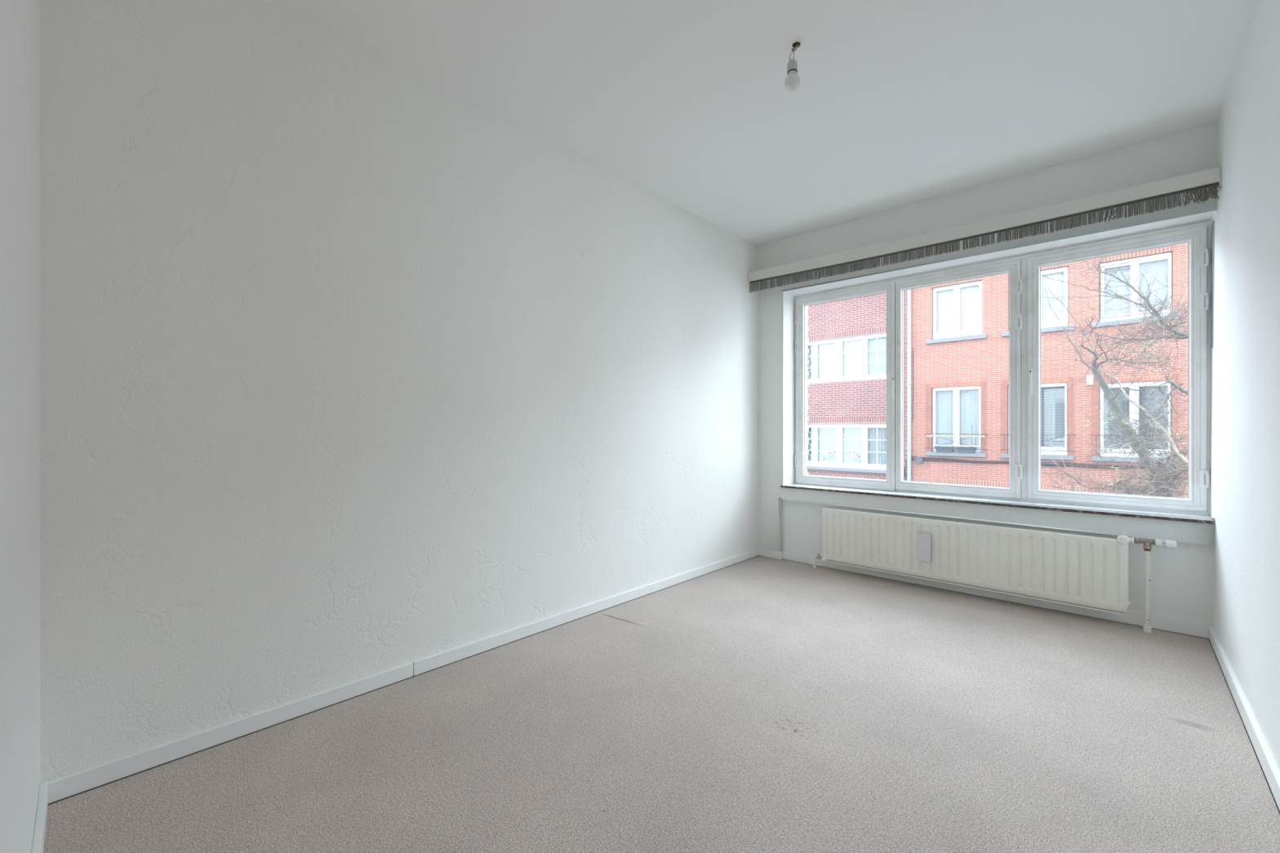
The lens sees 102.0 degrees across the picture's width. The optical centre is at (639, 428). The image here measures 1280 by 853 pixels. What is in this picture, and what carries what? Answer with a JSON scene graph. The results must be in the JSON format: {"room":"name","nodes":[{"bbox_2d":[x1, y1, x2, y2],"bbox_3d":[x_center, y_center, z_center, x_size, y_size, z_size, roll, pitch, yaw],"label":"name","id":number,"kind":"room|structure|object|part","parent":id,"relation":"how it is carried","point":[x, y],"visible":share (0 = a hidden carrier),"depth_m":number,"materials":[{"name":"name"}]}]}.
{"room":"empty room","nodes":[
{"label":"empty room","id":0,"kind":"room"},
{"bbox_2d":[0,0,39,852],"bbox_3d":[-0.810,-0.228,0.504,2.528,2.550,0.200,0,0,43],"label":"wall","id":1,"kind":"structure","parent":0,"point":[20,20],"depth_m":0.99,"materials":[{"name":"white paint"}]},
{"bbox_2d":[31,781,48,852],"bbox_3d":[-0.737,1.012,0.582,2.498,0.069,0.015,0,0,43],"label":"baseboard","id":2,"kind":"structure","parent":1,"relation":"attached to","point":[37,846],"depth_m":1.30,"materials":[{"name":"white paint"}]},
{"bbox_2d":[40,0,758,783],"bbox_3d":[-0.374,-0.228,2.972,0.200,2.550,4.405,0,0,43],"label":"wall","id":3,"kind":"structure","parent":0,"point":[351,369],"depth_m":1.93,"materials":[{"name":"white paint"}]},
{"bbox_2d":[48,548,759,804],"bbox_3d":[-0.340,1.016,2.851,0.015,0.060,3.875,0,0,43],"label":"baseboard","id":4,"kind":"structure","parent":3,"relation":"attached to","point":[86,780],"depth_m":1.93,"materials":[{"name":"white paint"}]},
{"bbox_2d":[43,555,1279,852],"bbox_3d":[0.623,1.147,2.042,2.928,0.200,4.405,0,0,43],"label":"floor","id":5,"kind":"structure","parent":0,"point":[760,704],"depth_m":1.67,"materials":[{"name":"beige carpet"}]},
{"bbox_2d":[600,613,645,626],"bbox_3d":[-0.100,1.047,2.834,0.332,0.008,0.006,0,0,38],"label":"carpet seam","id":6,"kind":"object","parent":5,"relation":"on","point":[600,613],"depth_m":2.82,"materials":[{"name":"beige carpet"}]},
{"bbox_2d":[813,553,822,568],"bbox_3d":[1.334,0.991,3.863,0.086,0.111,0.023,0,0,43],"label":"pipe","id":7,"kind":"object","parent":5,"relation":"on","point":[815,557],"visible":0.91,"depth_m":3.88,"materials":[{"name":"white metal"}]},
{"bbox_2d":[1142,548,1151,632],"bbox_3d":[2.615,0.831,2.669,0.033,0.432,0.033,0,0,43],"label":"pipe","id":8,"kind":"object","parent":5,"relation":"on","point":[1147,553],"visible":1,"depth_m":2.66,"materials":[{"name":"white metal"}]},
{"bbox_2d":[266,0,1255,246],"bbox_3d":[0.642,-1.603,2.025,2.978,0.200,4.405,0,0,43],"label":"ceiling","id":9,"kind":"structure","parent":0,"point":[895,104],"depth_m":2.23,"materials":[{"name":"white paint"}]},
{"bbox_2d":[784,41,800,90],"bbox_3d":[0.597,-1.416,2.029,0.058,0.175,0.058,0,0,43],"label":"pendant bulb","id":10,"kind":"object","parent":9,"relation":"hanging from","point":[792,82],"visible":1,"depth_m":2.01,"materials":[{"name":"white glass"}]},
{"bbox_2d":[786,58,797,74],"bbox_3d":[0.597,-1.418,2.029,0.039,0.049,0.039,0,0,43],"label":"socket","id":11,"kind":"object","parent":10,"relation":"attached to","point":[792,66],"depth_m":2.01,"materials":[{"name":"white plastic"}]},
{"bbox_3d":[0.597,-1.356,2.029,0.058,0.055,0.058,0,0,43],"label":"bulb","id":12,"kind":"part","parent":10,"relation":"part of","materials":[{"name":"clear glass"}]},
{"bbox_2d":[758,122,1217,626],"bbox_3d":[1.997,-0.221,3.482,2.592,2.584,0.264,0,0,43],"label":"wall","id":13,"kind":"structure","parent":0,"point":[790,519],"depth_m":3.20,"materials":[{"name":"white paint"}]},
{"bbox_2d":[821,507,1129,614],"bbox_3d":[1.978,0.763,3.292,1.650,0.438,0.127,0,0,43],"label":"radiator","id":14,"kind":"object","parent":13,"relation":"attached to","point":[1076,570],"visible":1,"depth_m":3.10,"materials":[{"name":"white metal"}]},
{"bbox_2d":[917,531,930,562],"bbox_3d":[1.832,0.766,3.337,0.074,0.194,0.030,0,0,43],"label":"meter","id":15,"kind":"object","parent":14,"relation":"attached to","point":[923,538],"visible":1,"depth_m":3.33,"materials":[{"name":"white plastic"}]},
{"bbox_3d":[1.970,0.776,3.287,1.644,0.382,0.008,0,0,43],"label":"panel","id":16,"kind":"part","parent":14,"relation":"part of","materials":[{"name":"white metal"}]},
{"bbox_2d":[1128,537,1176,549],"bbox_3d":[2.626,0.591,2.658,0.177,0.056,0.045,0,0,43],"label":"radiator valve","id":17,"kind":"object","parent":14,"relation":"attached to","point":[1167,544],"visible":1,"depth_m":2.64,"materials":[{"name":"white metal"}]},
{"bbox_3d":[2.676,0.585,2.611,0.039,0.045,0.045,0,0,43],"label":"head knob","id":18,"kind":"part","parent":17,"relation":"part of","materials":[{"name":"white plastic"}]},
{"bbox_2d":[759,548,1208,639],"bbox_3d":[1.905,1.010,3.416,2.499,0.073,0.044,0,0,43],"label":"baseboard","id":19,"kind":"structure","parent":13,"relation":"attached to","point":[1181,626],"depth_m":3.06,"materials":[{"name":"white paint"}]},
{"bbox_2d":[748,167,1221,292],"bbox_3d":[1.851,-1.164,3.345,2.534,0.171,0.163,0,0,43],"label":"pelmet","id":20,"kind":"object","parent":13,"relation":"attached to","point":[1171,188],"visible":1,"depth_m":2.99,"materials":[{"name":"cream paint"},{"name":"dark grey fringe fabric"}]},
{"bbox_2d":[780,483,1213,524],"bbox_3d":[2.033,0.460,3.403,2.314,0.017,0.213,0,0,43],"label":"window sill","id":21,"kind":"structure","parent":13,"relation":"attached to","point":[815,487],"depth_m":3.16,"materials":[{"name":"stone"}]},
{"bbox_2d":[795,221,1212,515],"bbox_3d":[2.122,-0.307,3.468,2.305,1.528,0.116,0,0,43],"label":"window","id":22,"kind":"structure","parent":13,"relation":"attached to","point":[1024,271],"depth_m":3.20,"materials":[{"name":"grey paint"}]},
{"bbox_3d":[1.569,-0.300,3.988,0.754,1.498,0.055,0,0,43],"label":"sash","id":23,"kind":"part","parent":22,"relation":"part of","materials":[{"name":"grey paint"}]},
{"bbox_3d":[1.804,-0.278,3.700,0.013,0.123,0.022,0,0,43],"label":"handle","id":24,"kind":"part","parent":22,"relation":"part of","materials":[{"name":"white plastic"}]},
{"bbox_3d":[1.816,-0.290,3.712,0.019,0.158,0.013,0,0,43],"label":"handle plate","id":25,"kind":"part","parent":22,"relation":"part of","materials":[{"name":"grey paint"}]},
{"bbox_3d":[2.114,-0.305,3.481,0.726,1.480,0.055,0,0,43],"label":"sash","id":26,"kind":"part","parent":22,"relation":"part of","materials":[{"name":"grey paint"}]},
{"bbox_3d":[2.382,-0.272,3.162,0.012,0.123,0.022,0,0,43],"label":"handle","id":27,"kind":"part","parent":22,"relation":"part of","materials":[{"name":"white plastic"}]},
{"bbox_3d":[2.393,-0.284,3.174,0.019,0.158,0.013,0,0,43],"label":"handle plate","id":28,"kind":"part","parent":22,"relation":"part of","materials":[{"name":"grey paint"}]},
{"bbox_3d":[2.679,-0.309,2.954,0.746,1.477,0.055,0,0,43],"label":"sash","id":29,"kind":"part","parent":22,"relation":"part of","materials":[{"name":"grey paint"}]},
{"bbox_2d":[1209,0,1279,771],"bbox_3d":[1.639,-0.228,1.095,0.250,2.550,4.405,0,0,43],"label":"wall","id":30,"kind":"structure","parent":0,"point":[1245,417],"depth_m":1.84,"materials":[{"name":"white paint"}]},
{"bbox_2d":[1211,220,1214,348],"bbox_3d":[2.931,-0.303,2.646,0.008,1.500,0.075,0,0,43],"label":"trim","id":31,"kind":"structure","parent":30,"relation":"attached to","point":[1213,222],"depth_m":2.64,"materials":[{"name":"grey"}]},
{"bbox_2d":[1208,626,1279,813],"bbox_3d":[1.508,1.014,1.147,0.017,0.065,3.902,0,0,43],"label":"baseboard","id":32,"kind":"structure","parent":30,"relation":"attached to","point":[1272,773],"depth_m":1.76,"materials":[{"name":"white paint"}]},
{"label":"outside","id":33,"kind":"structure","parent":0,"visible":0},
{"bbox_3d":[5.582,4.237,13.321,50.000,0.220,1.900,0,0,43],"label":"pavement","id":34,"kind":"object","parent":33,"visible":0},
{"bbox_2d":[806,289,907,480],"bbox_3d":[6.524,0.097,19.722,9.250,8.300,9.250,0,0,43],"label":"brick house","id":35,"kind":"structure","parent":34,"relation":"on","point":[846,339],"depth_m":14.46,"materials":[{"name":"red brick"}]},
{"bbox_2d":[806,427,813,461],"bbox_3d":[4.948,0.480,15.456,0.602,1.034,0.080,0,0,43],"label":"curtain","id":36,"kind":"object","parent":35,"relation":"hanging from","point":[811,429],"depth_m":15.33,"materials":[{"name":"grey fabric"}]},
{"bbox_2d":[806,345,813,378],"bbox_3d":[4.921,-1.939,15.427,0.602,1.032,0.018,0,0,43],"label":"curtain","id":37,"kind":"object","parent":35,"relation":"hanging from","point":[811,348],"depth_m":15.31,"materials":[{"name":"grey fabric"}]},
{"bbox_2d":[822,452,831,462],"bbox_3d":[5.398,0.837,14.947,0.278,0.330,0.118,0,0,43],"label":"flowering plant","id":38,"kind":"object","parent":35,"relation":"in","point":[826,460],"visible":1,"depth_m":14.91,"materials":[{"name":"green plant"}]},
{"bbox_2d":[818,342,835,378],"bbox_3d":[5.429,-1.939,14.954,0.562,1.032,0.017,0,0,43],"label":"curtain","id":39,"kind":"object","parent":35,"relation":"hanging from","point":[831,347],"depth_m":14.95,"materials":[{"name":"grey fabric"}]},
{"bbox_2d":[819,427,835,462],"bbox_3d":[5.456,0.480,14.983,0.562,1.034,0.082,0,0,43],"label":"curtain","id":40,"kind":"object","parent":35,"relation":"hanging from","point":[823,431],"depth_m":15.01,"materials":[{"name":"grey fabric"}]},
{"bbox_2d":[818,427,869,463],"bbox_3d":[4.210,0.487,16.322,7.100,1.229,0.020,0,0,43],"label":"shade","id":41,"kind":"object","parent":35,"relation":"hanging from","point":[819,428],"depth_m":14.33,"materials":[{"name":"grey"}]},
{"bbox_3d":[3.981,1.153,16.091,7.280,0.097,0.150,0,0,43],"label":"stone sill","id":42,"kind":"part","parent":35,"relation":"part of","materials":[{"name":"grey stone"}]},
{"bbox_2d":[843,427,862,463],"bbox_3d":[5.985,0.480,14.489,0.561,1.034,0.078,0,0,43],"label":"curtain","id":43,"kind":"object","parent":35,"relation":"hanging from","point":[847,432],"depth_m":14.54,"materials":[{"name":"grey fabric"}]},
{"bbox_2d":[843,340,862,376],"bbox_3d":[5.958,-1.939,14.460,0.561,1.032,0.018,0,0,43],"label":"curtain","id":44,"kind":"object","parent":35,"relation":"hanging from","point":[857,344],"depth_m":14.46,"materials":[{"name":"grey fabric"}]},
{"bbox_2d":[848,450,861,463],"bbox_3d":[5.988,0.812,14.397,0.347,0.380,0.118,0,0,43],"label":"flowering plant","id":45,"kind":"object","parent":35,"relation":"in","point":[859,455],"visible":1,"depth_m":14.35,"materials":[{"name":"green plant"}]},
{"bbox_2d":[868,337,885,374],"bbox_3d":[6.442,-1.939,14.009,0.520,1.032,0.017,0,0,43],"label":"curtain","id":46,"kind":"object","parent":35,"relation":"hanging from","point":[881,341],"depth_m":14.02,"materials":[{"name":"grey fabric"}]},
{"bbox_2d":[869,427,885,464],"bbox_3d":[6.469,0.480,14.038,0.520,1.034,0.082,0,0,43],"label":"curtain","id":47,"kind":"object","parent":35,"relation":"hanging from","point":[873,431],"depth_m":14.05,"materials":[{"name":"grey fabric"}]},
{"bbox_2d":[906,243,1187,497],"bbox_3d":[14.149,0.047,12.581,11.657,8.400,9.300,0,0,43],"label":"brick house","id":48,"kind":"structure","parent":34,"relation":"on","point":[957,348],"depth_m":11.50,"materials":[{"name":"orange"}]},
{"bbox_2d":[936,390,952,444],"bbox_3d":[7.617,-0.259,12.928,0.424,1.397,0.017,0,0,43],"label":"curtain","id":49,"kind":"object","parent":48,"relation":"hanging from","point":[944,398],"depth_m":12.94,"materials":[{"name":"grey fabric"}]},
{"bbox_2d":[934,445,955,452],"bbox_3d":[7.510,0.512,12.768,0.421,0.142,0.147,0,0,43],"label":"planter","id":50,"kind":"object","parent":48,"relation":"on","point":[936,447],"visible":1,"depth_m":12.72,"materials":[{"name":"grey plastic"}]},
{"bbox_2d":[937,289,953,333],"bbox_3d":[7.628,-2.904,12.917,0.406,1.081,0.040,0,0,43],"label":"curtain","id":51,"kind":"object","parent":48,"relation":"hanging from","point":[944,298],"depth_m":12.93,"materials":[{"name":"white fabric"}]},
{"bbox_3d":[7.713,0.632,12.661,1.278,0.095,0.160,0,0,43],"label":"stone sill","id":52,"kind":"part","parent":48,"relation":"part of","materials":[{"name":"grey stone"}]},
{"bbox_3d":[7.659,0.315,12.596,1.324,0.364,0.128,0,0,43],"label":"railing","id":53,"kind":"part","parent":48,"relation":"part of","materials":[{"name":"grey metal"}]},
{"bbox_3d":[7.721,-2.176,12.653,1.291,0.095,0.160,0,0,43],"label":"stone sill","id":54,"kind":"part","parent":48,"relation":"part of","materials":[{"name":"grey stone"}]},
{"bbox_2d":[955,446,977,453],"bbox_3d":[7.846,0.512,12.455,0.431,0.142,0.147,0,0,43],"label":"planter","id":55,"kind":"object","parent":48,"relation":"on","point":[966,449],"visible":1,"depth_m":12.40,"materials":[{"name":"grey plastic"}]},
{"bbox_2d":[960,389,978,445],"bbox_3d":[8.007,-0.259,12.563,0.444,1.397,0.017,0,0,43],"label":"curtain","id":56,"kind":"object","parent":48,"relation":"hanging from","point":[969,398],"depth_m":12.57,"materials":[{"name":"grey fabric"}]},
{"bbox_2d":[960,285,978,329],"bbox_3d":[8.013,-2.904,12.559,0.426,1.081,0.037,0,0,43],"label":"curtain","id":57,"kind":"object","parent":48,"relation":"hanging from","point":[970,295],"depth_m":12.55,"materials":[{"name":"white fabric"}]},
{"bbox_3d":[8.812,0.315,11.521,1.342,0.364,0.128,0,0,43],"label":"railing","id":58,"kind":"part","parent":48,"relation":"part of","materials":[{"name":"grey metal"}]},
{"bbox_3d":[8.865,0.632,11.586,1.296,0.095,0.160,0,0,43],"label":"stone sill","id":59,"kind":"part","parent":48,"relation":"part of","materials":[{"name":"grey stone"}]},
{"bbox_3d":[8.875,-2.171,11.577,1.287,0.095,0.160,0,0,43],"label":"stone sill","id":60,"kind":"part","parent":48,"relation":"part of","materials":[{"name":"grey stone"}]},
{"bbox_2d":[1040,386,1064,446],"bbox_3d":[9.142,-0.252,11.463,0.413,1.304,0.020,0,0,43],"label":"blind","id":61,"kind":"object","parent":48,"relation":"hanging from","point":[1052,398],"depth_m":11.48,"materials":[{"name":"white"}]},
{"bbox_2d":[1042,271,1064,321],"bbox_3d":[9.166,-2.898,11.483,0.424,1.080,0.041,0,0,43],"label":"curtain","id":62,"kind":"object","parent":48,"relation":"hanging from","point":[1046,315],"depth_m":11.47,"materials":[{"name":"white fabric"}]},
{"bbox_2d":[1103,386,1128,448],"bbox_3d":[9.918,-0.207,10.782,0.433,1.312,0.022,0,0,43],"label":"curtain","id":63,"kind":"object","parent":48,"relation":"hanging from","point":[1115,422],"depth_m":10.80,"materials":[{"name":"grey fabric"}]},
{"bbox_2d":[1104,268,1129,315],"bbox_3d":[9.928,-2.843,10.774,0.432,1.030,0.005,0,0,43],"label":"curtain","id":64,"kind":"object","parent":48,"relation":"hanging from","point":[1123,291],"depth_m":10.78,"materials":[{"name":"grey fabric"}]},
{"bbox_3d":[9.964,0.319,10.447,1.332,0.364,0.128,0,0,43],"label":"railing","id":65,"kind":"part","parent":48,"relation":"part of","materials":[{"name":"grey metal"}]},
{"bbox_3d":[10.017,0.636,10.512,1.286,0.095,0.160,0,0,43],"label":"stone sill","id":66,"kind":"part","parent":48,"relation":"part of","materials":[{"name":"grey stone"}]},
{"bbox_3d":[10.023,-2.171,10.507,1.295,0.095,0.160,0,0,43],"label":"stone sill","id":67,"kind":"part","parent":48,"relation":"part of","materials":[{"name":"grey stone"}]},
{"bbox_2d":[1138,386,1168,449],"bbox_3d":[10.316,-0.207,10.412,0.453,1.312,0.022,0,0,43],"label":"curtain","id":68,"kind":"object","parent":48,"relation":"hanging from","point":[1147,392],"depth_m":10.38,"materials":[{"name":"grey fabric"}]},
{"bbox_2d":[1138,259,1168,311],"bbox_3d":[10.317,-2.843,10.411,0.452,1.030,0.005,0,0,43],"label":"curtain","id":69,"kind":"object","parent":48,"relation":"hanging from","point":[1164,291],"depth_m":10.39,"materials":[{"name":"grey fabric"}]},
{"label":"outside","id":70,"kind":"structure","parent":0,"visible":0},
{"bbox_3d":[2.650,4.297,10.176,50.000,0.100,6.700,0,0,43],"label":"street","id":71,"kind":"object","parent":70,"visible":0},
{"bbox_2d":[1040,257,1187,497],"bbox_3d":[6.418,0.832,6.961,2.157,6.841,2.510,0,0,-31],"label":"bare tree","id":72,"kind":"object","parent":71,"relation":"on","point":[1154,473],"visible":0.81,"depth_m":6.79,"materials":[{"name":"grey plant"}]}
]}

